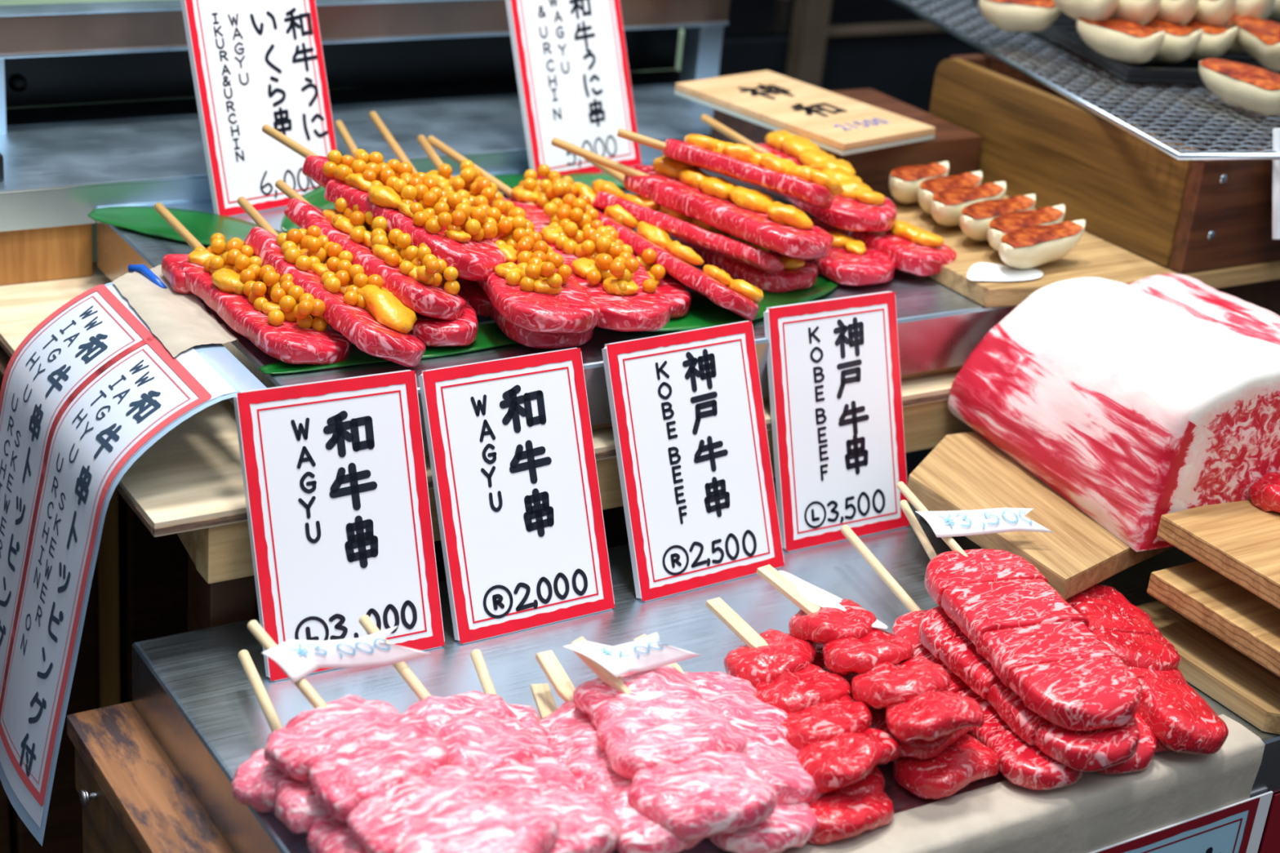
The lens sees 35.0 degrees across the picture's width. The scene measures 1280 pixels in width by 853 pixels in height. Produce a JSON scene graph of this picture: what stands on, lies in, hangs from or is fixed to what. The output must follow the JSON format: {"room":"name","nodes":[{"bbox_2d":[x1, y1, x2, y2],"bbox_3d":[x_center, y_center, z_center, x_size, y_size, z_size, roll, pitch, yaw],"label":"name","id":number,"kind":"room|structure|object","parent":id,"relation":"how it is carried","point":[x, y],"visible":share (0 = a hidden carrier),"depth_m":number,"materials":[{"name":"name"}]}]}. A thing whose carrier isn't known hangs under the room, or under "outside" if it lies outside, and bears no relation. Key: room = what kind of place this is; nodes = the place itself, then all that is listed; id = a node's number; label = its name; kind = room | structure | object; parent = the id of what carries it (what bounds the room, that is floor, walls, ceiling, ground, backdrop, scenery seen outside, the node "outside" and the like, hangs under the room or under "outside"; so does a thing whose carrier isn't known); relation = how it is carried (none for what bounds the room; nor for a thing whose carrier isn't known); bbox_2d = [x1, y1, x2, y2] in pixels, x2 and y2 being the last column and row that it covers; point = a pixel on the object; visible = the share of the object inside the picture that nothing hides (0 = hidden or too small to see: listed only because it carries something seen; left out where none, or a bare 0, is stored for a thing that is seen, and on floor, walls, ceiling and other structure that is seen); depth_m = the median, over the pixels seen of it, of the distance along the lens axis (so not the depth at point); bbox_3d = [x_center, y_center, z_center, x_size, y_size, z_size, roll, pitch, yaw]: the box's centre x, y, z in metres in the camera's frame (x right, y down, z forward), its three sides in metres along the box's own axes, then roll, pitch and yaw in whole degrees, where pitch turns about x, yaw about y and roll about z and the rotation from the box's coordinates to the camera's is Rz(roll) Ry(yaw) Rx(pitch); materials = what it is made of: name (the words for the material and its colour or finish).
{"room":"street food market","nodes":[
{"label":"street food market","id":0,"kind":"room"},
{"bbox_2d":[0,83,713,231],"bbox_3d":[-0.357,-0.157,1.255,1.135,0.025,0.127,-9,28,-31],"label":"metal counter","id":1,"kind":"object","parent":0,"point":[55,174],"visible":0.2,"depth_m":1.30,"materials":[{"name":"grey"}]},
{"bbox_2d":[0,0,730,134],"bbox_3d":[-0.493,-0.289,1.397,1.088,0.079,0.382,-9,28,-31],"label":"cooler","id":2,"kind":"object","parent":1,"relation":"on","point":[53,52],"visible":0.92,"depth_m":1.38,"materials":[{"name":"black"}]},
{"bbox_2d":[0,345,777,582],"bbox_3d":[-0.272,0.362,1.437,0.880,0.960,0.020,-9,28,-31],"label":"wall","id":3,"kind":"structure","parent":0,"point":[614,518],"depth_m":1.45,"materials":[{"name":"brown wood"}]},
{"bbox_2d":[0,350,97,852],"bbox_3d":[-0.383,0.387,1.336,0.051,0.935,0.034,-9,28,-31],"label":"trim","id":4,"kind":"structure","parent":3,"relation":"attached to","point":[63,833],"depth_m":1.25,"materials":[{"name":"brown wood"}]},
{"bbox_2d":[96,488,119,708],"bbox_3d":[-0.356,0.381,1.355,0.013,0.935,0.030,-9,28,-31],"label":"wooden post","id":5,"kind":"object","parent":3,"relation":"attached to","point":[107,561],"depth_m":1.22,"materials":[{"name":"brown wood"}]},
{"bbox_2d":[118,493,187,703],"bbox_3d":[-0.322,0.377,1.373,0.054,0.935,0.034,-9,28,-31],"label":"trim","id":6,"kind":"structure","parent":3,"relation":"attached to","point":[153,571],"depth_m":1.23,"materials":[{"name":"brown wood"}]},
{"bbox_3d":[-0.078,0.573,2.223,3.200,0.020,3.800,-9,28,-31],"label":"floor","id":7,"kind":"structure","parent":0,"visible":0},
{"bbox_2d":[187,553,256,631],"bbox_3d":[-0.253,0.484,1.201,0.024,0.930,0.032,-9,28,-31],"label":"support post","id":8,"kind":"object","parent":7,"relation":"on","point":[231,601],"visible":0.02,"depth_m":1.01,"materials":[{"name":"brown wood"}]},
{"bbox_2d":[195,400,975,583],"bbox_3d":[0.062,0.013,1.146,0.647,0.032,0.017,-9,28,-31],"label":"support beam","id":9,"kind":"structure","parent":8,"relation":"on","point":[223,553],"depth_m":1.08,"materials":[{"name":"brown wood"}]},
{"bbox_2d":[0,261,959,537],"bbox_3d":[-0.031,-0.066,1.254,0.680,0.008,0.348,-9,28,-31],"label":"shelf","id":10,"kind":"object","parent":9,"relation":"on","point":[190,478],"visible":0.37,"depth_m":1.02,"materials":[{"name":"metal"}]},
{"bbox_2d":[0,223,92,285],"bbox_3d":[-0.532,-0.078,1.110,0.467,0.035,0.020,-9,28,-31],"label":"wooden panel","id":11,"kind":"object","parent":10,"relation":"on","point":[59,252],"visible":0.8,"depth_m":1.21,"materials":[{"name":"orange wood"}]},
{"bbox_2d":[96,163,1017,457],"bbox_3d":[-0.013,-0.087,1.242,0.548,0.044,0.306,-9,28,-31],"label":"steel tray","id":12,"kind":"object","parent":10,"relation":"on","point":[939,327],"visible":0.24,"depth_m":1.18,"materials":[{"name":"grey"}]},
{"bbox_2d":[0,282,266,846],"bbox_3d":[-0.280,0.063,1.051,0.122,0.230,0.166,-9,28,-31],"label":"menu sheet","id":13,"kind":"object","parent":12,"relation":"attached to","point":[91,388],"visible":1,"depth_m":1.01,"materials":[{"name":"paper"}]},
{"bbox_2d":[111,264,239,357],"bbox_3d":[-0.247,-0.061,1.061,0.042,0.008,0.133,-9,28,-31],"label":"paper sheet","id":14,"kind":"object","parent":12,"relation":"attached to","point":[181,322],"visible":0.98,"depth_m":1.05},
{"bbox_2d":[87,206,284,244],"bbox_3d":[-0.253,-0.115,1.190,0.145,0.002,0.052,12,24,13],"label":"greens","id":15,"kind":"object","parent":12,"relation":"on","point":[202,225],"visible":0.59,"depth_m":1.20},
{"bbox_2d":[154,202,351,364],"bbox_3d":[-0.220,-0.082,1.086,0.054,0.037,0.210,-13,30,-36],"label":"skewer","id":16,"kind":"object","parent":12,"relation":"on","point":[286,322],"visible":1,"depth_m":1.04,"materials":[{"name":"red food"}]},
{"bbox_2d":[180,0,337,216],"bbox_3d":[-0.228,-0.203,1.232,0.092,0.135,0.045,-18,33,-42],"label":"price sign","id":17,"kind":"object","parent":12,"relation":"on","point":[255,64],"visible":0.93,"depth_m":1.23,"materials":[{"name":"white"}]},
{"bbox_2d":[258,320,517,373],"bbox_3d":[-0.095,-0.046,1.071,0.228,0.002,0.035,-9,28,-31],"label":"greens","id":18,"kind":"object","parent":12,"relation":"on","point":[489,335],"visible":0.42,"depth_m":1.05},
{"bbox_2d":[237,196,426,367],"bbox_3d":[-0.175,-0.081,1.077,0.049,0.043,0.194,-13,30,-36],"label":"skewer","id":19,"kind":"object","parent":18,"relation":"on","point":[358,307],"visible":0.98,"depth_m":1.04,"materials":[{"name":"red food"}]},
{"bbox_2d":[334,120,477,346],"bbox_3d":[-0.139,-0.118,1.175,0.042,0.035,0.304,-1,25,-16],"label":"skewer","id":20,"kind":"object","parent":12,"relation":"on","point":[463,331],"visible":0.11,"depth_m":1.05,"materials":[{"name":"red food"}]},
{"bbox_2d":[275,179,466,320],"bbox_3d":[-0.150,-0.098,1.093,0.045,0.044,0.160,-14,31,-38],"label":"skewer","id":21,"kind":"object","parent":20,"relation":"on","point":[413,275],"visible":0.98,"depth_m":1.06,"materials":[{"name":"red food"}]},
{"bbox_2d":[368,111,490,316],"bbox_3d":[-0.113,-0.130,1.199,0.048,0.044,0.256,-3,25,-20],"label":"skewer","id":22,"kind":"object","parent":12,"relation":"on","point":[476,295],"visible":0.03,"depth_m":1.11,"materials":[{"name":"brown wood"}]},
{"bbox_2d":[417,134,600,333],"bbox_3d":[-0.086,-0.117,1.150,0.055,0.035,0.275,-4,25,-21],"label":"skewer","id":23,"kind":"object","parent":22,"relation":"on","point":[535,290],"visible":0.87,"depth_m":1.07,"materials":[{"name":"orange food"}]},
{"bbox_2d":[262,124,506,281],"bbox_3d":[-0.148,-0.127,1.123,0.191,0.048,0.059,25,30,36],"label":"skewer","id":24,"kind":"object","parent":23,"relation":"on","point":[460,234],"visible":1,"depth_m":1.08,"materials":[{"name":"orange food"}]},
{"bbox_2d":[488,302,594,348],"bbox_3d":[-0.059,-0.066,1.105,0.053,0.015,0.100,-5,26,-24],"label":"skewer","id":25,"kind":"object","parent":12,"relation":"on","point":[516,333],"visible":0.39,"depth_m":1.06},
{"bbox_2d":[426,135,671,332],"bbox_3d":[-0.043,-0.117,1.172,0.074,0.034,0.260,-6,27,-26],"label":"skewer","id":26,"kind":"object","parent":12,"relation":"on","point":[628,298],"visible":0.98,"depth_m":1.12,"materials":[{"name":"orange food"}]},
{"bbox_2d":[505,0,641,179],"bbox_3d":[-0.044,-0.238,1.357,0.096,0.134,0.050,-17,32,-41],"label":"price sign","id":27,"kind":"object","parent":12,"relation":"on","point":[571,65],"visible":0.9,"depth_m":1.35,"materials":[{"name":"white"}]},
{"bbox_2d":[614,215,691,319],"bbox_3d":[-0.007,-0.100,1.175,0.041,0.030,0.144,-3,25,-19],"label":"skewer","id":28,"kind":"object","parent":12,"relation":"on","point":[680,299],"visible":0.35,"depth_m":1.13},
{"bbox_2d":[583,158,817,293],"bbox_3d":[0.039,-0.128,1.241,0.054,0.036,0.183,-13,30,-36],"label":"skewer","id":29,"kind":"object","parent":12,"relation":"on","point":[798,274],"visible":0.35,"depth_m":1.18,"materials":[{"name":"red food"}]},
{"bbox_2d":[591,178,786,275],"bbox_3d":[0.023,-0.116,1.200,0.138,0.034,0.038,18,27,26],"label":"skewer","id":30,"kind":"object","parent":29,"relation":"on","point":[695,233],"visible":0.84,"depth_m":1.18,"materials":[{"name":"red food"}]},
{"bbox_2d":[768,249,811,260],"bbox_3d":[0.075,-0.114,1.216,0.045,0.012,0.071,-17,32,-41],"label":"skewer","id":31,"kind":"object","parent":29,"relation":"on","point":[776,254],"visible":0.09,"depth_m":1.19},
{"bbox_2d":[551,137,833,259],"bbox_3d":[0.036,-0.138,1.208,0.182,0.036,0.063,21,28,31],"label":"skewer","id":32,"kind":"object","parent":31,"relation":"on","point":[751,215],"visible":0.99,"depth_m":1.18,"materials":[{"name":"red food"}]},
{"bbox_2d":[617,128,844,209],"bbox_3d":[0.056,-0.154,1.213,0.135,0.035,0.050,13,25,17],"label":"skewer","id":33,"kind":"object","parent":32,"relation":"on","point":[738,162],"visible":0.98,"depth_m":1.20,"materials":[{"name":"food"}]},
{"bbox_2d":[650,276,837,331],"bbox_3d":[0.051,-0.070,1.157,0.166,0.002,0.059,-9,28,-31],"label":"greens","id":34,"kind":"object","parent":12,"relation":"on","point":[703,313],"visible":0.4,"depth_m":1.15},
{"bbox_2d":[550,182,764,320],"bbox_3d":[0.002,-0.105,1.180,0.040,0.036,0.187,-14,31,-38],"label":"skewer","id":35,"kind":"object","parent":34,"relation":"on","point":[738,296],"visible":0.77,"depth_m":1.14,"materials":[{"name":"red food"}]},
{"bbox_2d":[711,88,982,215],"bbox_3d":[0.140,-0.192,1.403,0.137,0.045,0.125,-9,28,-31],"label":"box","id":36,"kind":"object","parent":12,"relation":"on","point":[955,144],"visible":0.41,"depth_m":1.37,"materials":[{"name":"wood"}]},
{"bbox_2d":[674,70,935,155],"bbox_3d":[0.111,-0.215,1.381,0.092,0.009,0.158,-16,32,-40],"label":"wooden sign","id":37,"kind":"object","parent":36,"relation":"on","point":[841,125],"visible":1,"depth_m":1.37,"materials":[{"name":"brown wood"}]},
{"bbox_2d":[806,217,894,285],"bbox_3d":[0.117,-0.110,1.240,0.052,0.020,0.096,-9,28,-31],"label":"skewer","id":38,"kind":"object","parent":12,"relation":"on","point":[850,261],"visible":0.59,"depth_m":1.21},
{"bbox_2d":[700,114,897,231],"bbox_3d":[0.103,-0.162,1.288,0.064,0.031,0.166,-9,28,-31],"label":"skewer","id":39,"kind":"object","parent":38,"relation":"on","point":[859,208],"visible":0.77,"depth_m":1.25,"materials":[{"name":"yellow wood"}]},
{"bbox_2d":[846,218,956,276],"bbox_3d":[0.162,-0.112,1.248,0.051,0.024,0.068,-16,32,-40],"label":"skewer","id":40,"kind":"object","parent":12,"relation":"on","point":[914,250],"visible":0.81,"depth_m":1.23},
{"bbox_2d":[66,701,1279,852],"bbox_3d":[0.056,0.541,1.226,0.712,0.864,0.296,-9,28,-31],"label":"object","id":41,"kind":"structure","parent":7,"relation":"on","point":[133,797],"depth_m":0.95,"materials":[{"name":"brown wood"}]},
{"bbox_2d":[132,501,1279,852],"bbox_3d":[0.112,0.131,1.049,0.666,0.035,0.299,-9,28,-31],"label":"metal counter","id":42,"kind":"object","parent":41,"relation":"on","point":[193,690],"visible":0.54,"depth_m":0.99,"materials":[{"name":"silver"}]},
{"bbox_2d":[231,649,365,852],"bbox_3d":[-0.146,0.149,0.871,0.054,0.026,0.188,-14,30,-37],"label":"skewer","id":43,"kind":"object","parent":42,"relation":"on","point":[258,784],"visible":0.4,"depth_m":0.85,"materials":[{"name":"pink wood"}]},
{"bbox_2d":[247,620,560,852],"bbox_3d":[-0.113,0.137,0.846,0.070,0.040,0.188,-17,33,-42],"label":"skewer","id":44,"kind":"object","parent":43,"relation":"on","point":[379,771],"visible":1,"depth_m":0.83,"materials":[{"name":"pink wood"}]},
{"bbox_2d":[262,626,431,683],"bbox_3d":[-0.129,0.099,0.894,0.078,0.016,0.016,-9,28,-31],"label":"flag","id":45,"kind":"object","parent":44,"relation":"on","point":[298,659],"visible":1,"depth_m":0.89,"materials":[{"name":"white paper"}]},
{"bbox_2d":[233,369,444,681],"bbox_3d":[-0.143,0.046,0.979,0.093,0.130,0.056,-9,28,-31],"label":"price sign","id":46,"kind":"object","parent":42,"relation":"on","point":[334,471],"visible":0.9,"depth_m":0.97,"materials":[{"name":"white"}]},
{"bbox_2d":[417,347,614,644],"bbox_3d":[-0.061,0.034,1.030,0.094,0.128,0.061,-9,28,-31],"label":"price sign","id":47,"kind":"object","parent":42,"relation":"on","point":[509,440],"visible":1,"depth_m":1.03,"materials":[{"name":"white"}]},
{"bbox_2d":[470,648,616,852],"bbox_3d":[-0.050,0.146,0.893,0.052,0.032,0.140,-10,29,-33],"label":"skewer","id":48,"kind":"object","parent":42,"relation":"on","point":[526,715],"visible":0.22,"depth_m":0.92,"materials":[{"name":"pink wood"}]},
{"bbox_2d":[358,614,622,852],"bbox_3d":[-0.070,0.134,0.876,0.065,0.039,0.170,-9,28,-31],"label":"skewer","id":49,"kind":"object","parent":48,"relation":"on","point":[480,732],"visible":0.67,"depth_m":0.86,"materials":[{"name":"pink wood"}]},
{"bbox_2d":[530,683,586,782],"bbox_3d":[-0.033,0.149,0.905,0.043,0.024,0.113,-8,27,-29],"label":"skewer","id":50,"kind":"object","parent":42,"relation":"on","point":[542,695],"visible":0.18,"depth_m":0.94,"materials":[{"name":"brown wood"}]},
{"bbox_2d":[535,649,702,852],"bbox_3d":[-0.012,0.144,0.894,0.050,0.029,0.139,-6,26,-25],"label":"skewer","id":51,"kind":"object","parent":50,"relation":"on","point":[569,726],"visible":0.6,"depth_m":0.88,"materials":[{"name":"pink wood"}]},
{"bbox_2d":[569,636,777,840],"bbox_3d":[0.013,0.135,0.886,0.063,0.036,0.122,-3,25,-20],"label":"skewer","id":52,"kind":"object","parent":51,"relation":"on","point":[691,773],"visible":0.99,"depth_m":0.87,"materials":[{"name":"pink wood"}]},
{"bbox_2d":[562,631,701,677],"bbox_3d":[-0.004,0.102,0.915,0.064,0.014,0.022,-9,28,-31],"label":"flag","id":53,"kind":"object","parent":52,"relation":"on","point":[646,653],"visible":1,"depth_m":0.91,"materials":[{"name":"white paper"}]},
{"bbox_2d":[601,320,784,601],"bbox_3d":[0.030,0.017,1.089,0.096,0.128,0.058,-11,29,-34],"label":"price sign","id":54,"kind":"object","parent":42,"relation":"on","point":[686,408],"visible":1,"depth_m":1.08,"materials":[{"name":"white"}]},
{"bbox_2d":[709,803,818,852],"bbox_3d":[0.045,0.167,0.882,0.054,0.022,0.058,-9,28,-31],"label":"skewer","id":55,"kind":"object","parent":42,"relation":"on","point":[791,825],"visible":0.21,"depth_m":0.86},
{"bbox_2d":[632,634,824,804],"bbox_3d":[0.039,0.134,0.921,0.056,0.033,0.115,-6,26,-25],"label":"skewer","id":56,"kind":"object","parent":55,"relation":"on","point":[759,722],"visible":0.54,"depth_m":0.91,"materials":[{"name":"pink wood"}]},
{"bbox_2d":[763,291,909,551],"bbox_3d":[0.112,-0.004,1.151,0.090,0.131,0.049,-9,28,-31],"label":"price sign","id":57,"kind":"object","parent":42,"relation":"on","point":[833,369],"visible":1,"depth_m":1.15,"materials":[{"name":"white"}]},
{"bbox_2d":[806,765,893,844],"bbox_3d":[0.080,0.158,0.921,0.060,0.023,0.095,-5,26,-23],"label":"skewer","id":58,"kind":"object","parent":42,"relation":"on","point":[850,811],"visible":0.41,"depth_m":0.89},
{"bbox_2d":[705,597,899,793],"bbox_3d":[0.076,0.124,0.944,0.054,0.028,0.142,-3,25,-20],"label":"skewer","id":59,"kind":"object","parent":58,"relation":"on","point":[833,739],"visible":0.98,"depth_m":0.93,"materials":[{"name":"food"}]},
{"bbox_2d":[892,732,999,799],"bbox_3d":[0.129,0.142,0.962,0.060,0.020,0.100,-9,28,-31],"label":"skewer","id":60,"kind":"object","parent":42,"relation":"on","point":[966,761],"visible":0.3,"depth_m":0.92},
{"bbox_2d":[812,642,972,759],"bbox_3d":[0.116,0.126,0.966,0.052,0.019,0.105,-9,28,-31],"label":"skewer","id":61,"kind":"object","parent":60,"relation":"on","point":[920,748],"visible":0.12,"depth_m":0.93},
{"bbox_2d":[756,564,984,742],"bbox_3d":[0.107,0.106,0.958,0.050,0.024,0.145,-9,28,-31],"label":"skewer","id":62,"kind":"object","parent":61,"relation":"on","point":[914,692],"visible":1,"depth_m":0.94,"materials":[{"name":"food"}]},
{"bbox_2d":[777,570,888,629],"bbox_3d":[0.092,0.085,0.984,0.067,0.004,0.016,22,28,33],"label":"flag","id":63,"kind":"object","parent":62,"relation":"on","point":[817,596],"visible":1,"depth_m":0.99,"materials":[{"name":"white"}]},
{"bbox_2d":[840,524,1084,790],"bbox_3d":[0.155,0.111,1.026,0.047,0.022,0.234,-3,25,-20],"label":"skewer","id":64,"kind":"object","parent":42,"relation":"on","point":[1024,765],"visible":0.3,"depth_m":0.95,"materials":[{"name":"food"}]},
{"bbox_2d":[899,499,1139,772],"bbox_3d":[0.168,0.100,1.004,0.055,0.035,0.213,-8,27,-28],"label":"skewer","id":65,"kind":"object","parent":64,"relation":"on","point":[1094,750],"visible":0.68,"depth_m":0.95,"materials":[{"name":"food"}]},
{"bbox_2d":[896,481,1142,730],"bbox_3d":[0.182,0.084,1.005,0.063,0.033,0.202,-3,25,-19],"label":"skewer","id":66,"kind":"object","parent":65,"relation":"on","point":[1039,646],"visible":1,"depth_m":0.97,"materials":[{"name":"food"}]},
{"bbox_2d":[915,507,1052,537],"bbox_3d":[0.178,0.049,1.052,0.073,0.012,0.018,0,25,-14],"label":"flag","id":67,"kind":"object","parent":66,"relation":"attached to","point":[988,521],"visible":1,"depth_m":1.05,"materials":[{"name":"white paper"}]},
{"bbox_2d":[781,714,1265,852],"bbox_3d":[0.107,0.196,0.898,0.452,0.035,0.028,-9,28,-31],"label":"counter edge","id":68,"kind":"object","parent":42,"relation":"on","point":[1099,811],"visible":0.87,"depth_m":0.94,"materials":[{"name":"metal"}]},
{"bbox_2d":[1088,791,1273,852],"bbox_3d":[0.223,0.263,0.992,0.206,0.144,0.002,-9,28,-31],"label":"paper sign","id":69,"kind":"object","parent":68,"relation":"attached to","point":[1237,827],"visible":1,"depth_m":1.00,"materials":[{"name":"white"}]},
{"bbox_2d":[907,431,1174,599],"bbox_3d":[0.289,0.048,1.173,0.284,0.049,0.165,-9,28,-31],"label":"wooden board","id":70,"kind":"object","parent":42,"relation":"on","point":[965,471],"visible":0.46,"depth_m":1.10,"materials":[{"name":"brown wood"}]},
{"bbox_2d":[947,273,1279,551],"bbox_3d":[0.298,-0.024,1.149,0.176,0.102,0.189,-5,26,-24],"label":"meat","id":71,"kind":"object","parent":70,"relation":"on","point":[1142,401],"visible":1,"depth_m":1.10,"materials":[{"name":"food"}]},
{"bbox_2d":[1065,583,1181,670],"bbox_3d":[0.243,0.104,1.037,0.052,0.023,0.084,1,24,-11],"label":"skewer","id":72,"kind":"object","parent":42,"relation":"on","point":[1126,628],"visible":0.72,"depth_m":1.02,"materials":[{"name":"food"}]},
{"bbox_2d":[1096,733,1156,773],"bbox_3d":[0.219,0.147,0.974,0.045,0.015,0.059,-9,28,-31],"label":"skewer","id":73,"kind":"object","parent":42,"relation":"on","point":[1143,757],"visible":0.21,"depth_m":0.95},
{"bbox_2d":[1134,711,1170,752],"bbox_3d":[0.240,0.139,0.996,0.041,0.015,0.066,1,24,-12],"label":"skewer","id":74,"kind":"object","parent":42,"relation":"on","point":[1144,728],"visible":0.15,"depth_m":0.97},
{"bbox_2d":[1127,666,1228,755],"bbox_3d":[0.255,0.132,0.996,0.042,0.023,0.086,-1,25,-15],"label":"skewer","id":75,"kind":"object","parent":74,"relation":"on","point":[1181,719],"visible":0.7,"depth_m":0.97,"materials":[{"name":"food"}]},
{"bbox_2d":[1135,600,1279,734],"bbox_3d":[0.357,0.114,1.086,0.178,0.012,0.117,-9,28,-31],"label":"wooden board","id":76,"kind":"object","parent":42,"relation":"on","point":[1224,674],"visible":0.49,"depth_m":1.03,"materials":[{"name":"brown wood"}]},
{"bbox_2d":[1146,560,1279,678],"bbox_3d":[0.388,0.101,1.067,0.212,0.032,0.130,-9,28,-31],"label":"wooden board","id":77,"kind":"object","parent":76,"relation":"on","point":[1245,622],"visible":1,"depth_m":1.03,"materials":[{"name":"brown wood"}]},
{"bbox_2d":[1156,499,1279,609],"bbox_3d":[0.402,0.071,1.061,0.226,0.029,0.147,-9,28,-31],"label":"wooden board","id":78,"kind":"object","parent":77,"relation":"on","point":[1239,540],"visible":1,"depth_m":1.03,"materials":[{"name":"brown wood"}]},
{"bbox_2d":[1248,471,1279,513],"bbox_3d":[0.352,0.037,1.078,0.060,0.026,0.058,-1,25,-16],"label":"scrap","id":79,"kind":"object","parent":78,"relation":"on","point":[1264,494],"visible":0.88,"depth_m":1.07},
{"bbox_2d":[844,194,1279,307],"bbox_3d":[0.363,-0.134,1.367,0.460,0.012,0.179,-9,28,-31],"label":"board","id":80,"kind":"object","parent":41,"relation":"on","point":[1093,255],"visible":0.31,"depth_m":1.26,"materials":[{"name":"brown wood"}]},
{"bbox_2d":[888,160,949,204],"bbox_3d":[0.179,-0.160,1.331,0.049,0.027,0.025,-16,32,-40],"label":"dumpling","id":81,"kind":"object","parent":80,"relation":"on","point":[904,182],"visible":0.88,"depth_m":1.32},
{"bbox_2d":[917,170,982,215],"bbox_3d":[0.197,-0.150,1.314,0.057,0.026,0.025,-17,33,-42],"label":"dumpling","id":82,"kind":"object","parent":80,"relation":"on","point":[928,188],"visible":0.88,"depth_m":1.31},
{"bbox_2d":[930,181,1006,226],"bbox_3d":[0.205,-0.141,1.296,0.067,0.026,0.026,-16,32,-40],"label":"dumpling","id":83,"kind":"object","parent":80,"relation":"on","point":[947,206],"visible":0.89,"depth_m":1.28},
{"bbox_2d":[959,193,1035,241],"bbox_3d":[0.221,-0.131,1.275,0.069,0.025,0.025,-17,33,-42],"label":"dumpling","id":84,"kind":"object","parent":80,"relation":"on","point":[975,219],"visible":0.83,"depth_m":1.26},
{"bbox_2d":[966,262,1043,280],"bbox_3d":[0.217,-0.094,1.221,0.053,0.002,0.033,0,24,-13],"label":"paper","id":85,"kind":"object","parent":80,"relation":"on","point":[982,271],"visible":1,"depth_m":1.22,"materials":[{"name":"white paper"}]},
{"bbox_2d":[986,204,1065,251],"bbox_3d":[0.234,-0.121,1.257,0.025,0.027,0.071,26,31,38],"label":"dumpling","id":86,"kind":"object","parent":80,"relation":"on","point":[1000,225],"visible":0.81,"depth_m":1.25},
{"bbox_2d":[998,219,1085,269],"bbox_3d":[0.239,-0.110,1.232,0.075,0.026,0.025,-15,31,-39],"label":"shell","id":87,"kind":"object","parent":80,"relation":"on","point":[1030,246],"visible":1,"depth_m":1.22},
{"bbox_2d":[928,48,1279,273],"bbox_3d":[0.402,-0.198,1.413,0.311,0.074,0.254,-9,28,-31],"label":"wooden crate","id":88,"kind":"object","parent":80,"relation":"on","point":[1182,216],"visible":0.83,"depth_m":1.30,"materials":[{"name":"brown wood"}]},
{"bbox_2d":[889,0,1279,160],"bbox_3d":[0.397,-0.255,1.440,0.305,0.004,0.429,-3,25,-19],"label":"rack","id":89,"kind":"object","parent":88,"relation":"on","point":[1197,154],"visible":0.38,"depth_m":1.34,"materials":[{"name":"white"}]},
{"bbox_2d":[978,0,1062,31],"bbox_3d":[0.267,-0.293,1.431,0.059,0.030,0.029,7,24,3],"label":"shell","id":90,"kind":"object","parent":89,"relation":"on","point":[1012,15],"visible":0.89,"depth_m":1.42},
{"bbox_2d":[1037,11,1279,84],"bbox_3d":[0.389,-0.290,1.501,0.200,0.010,0.260,-1,25,-16],"label":"plate","id":91,"kind":"object","parent":89,"relation":"on","point":[1063,31],"visible":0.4,"depth_m":1.40,"materials":[{"name":"black metal"}]},
{"bbox_2d":[1076,17,1165,64],"bbox_3d":[0.328,-0.262,1.376,0.029,0.030,0.069,-16,32,-40],"label":"shell","id":92,"kind":"object","parent":91,"relation":"on","point":[1129,42],"visible":1,"depth_m":1.37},
{"bbox_2d":[1052,0,1119,21],"bbox_3d":[0.306,-0.291,1.387,0.053,0.031,0.030,26,31,38],"label":"dumpling","id":93,"kind":"object","parent":92,"relation":"on","point":[1090,10],"visible":1,"depth_m":1.37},
{"bbox_2d":[1144,18,1203,62],"bbox_3d":[0.356,-0.266,1.392,0.065,0.029,0.029,24,29,35],"label":"shell","id":94,"kind":"object","parent":91,"relation":"on","point":[1180,42],"visible":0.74,"depth_m":1.37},
{"bbox_2d":[1109,0,1161,25],"bbox_3d":[0.335,-0.290,1.391,0.030,0.030,0.052,-16,32,-41],"label":"dumpling","id":95,"kind":"object","parent":94,"relation":"on","point":[1141,12],"visible":0.62,"depth_m":1.38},
{"bbox_2d":[1184,19,1237,60],"bbox_3d":[0.384,-0.270,1.408,0.065,0.030,0.029,25,30,36],"label":"shell","id":96,"kind":"object","parent":91,"relation":"on","point":[1215,40],"visible":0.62,"depth_m":1.39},
{"bbox_2d":[1153,0,1199,25],"bbox_3d":[0.365,-0.291,1.401,0.030,0.032,0.055,-9,28,-31],"label":"dumpling","id":97,"kind":"object","parent":96,"relation":"on","point":[1175,11],"visible":0.66,"depth_m":1.38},
{"bbox_2d":[1191,0,1236,26],"bbox_3d":[0.393,-0.292,1.410,0.030,0.031,0.055,-9,28,-31],"label":"dumpling","id":98,"kind":"object","parent":96,"relation":"on","point":[1211,12],"visible":0.63,"depth_m":1.39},
{"bbox_2d":[1231,15,1279,71],"bbox_3d":[0.429,-0.259,1.383,0.030,0.028,0.096,3,24,-7],"label":"shell","id":99,"kind":"object","parent":91,"relation":"on","point":[1259,37],"visible":0.99,"depth_m":1.38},
{"bbox_2d":[1199,58,1279,115],"bbox_3d":[0.397,-0.220,1.320,0.030,0.028,0.083,-9,28,-31],"label":"dumpling","id":100,"kind":"object","parent":89,"relation":"on","point":[1252,88],"visible":1,"depth_m":1.31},
{"bbox_2d":[981,183,1279,315],"bbox_3d":[0.395,-0.093,1.475,0.305,0.144,0.230,-9,28,-31],"label":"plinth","id":101,"kind":"object","parent":41,"relation":"on","point":[1265,295],"visible":0.02,"depth_m":1.33,"materials":[{"name":"brown wood"}]},
{"bbox_2d":[354,0,1279,484],"bbox_3d":[0.515,-0.356,2.454,1.700,1.600,0.390,-9,28,-31],"label":"workbench","id":102,"kind":"object","parent":7,"relation":"on","point":[882,46],"visible":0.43,"depth_m":2.03,"materials":[{"name":"metal"}]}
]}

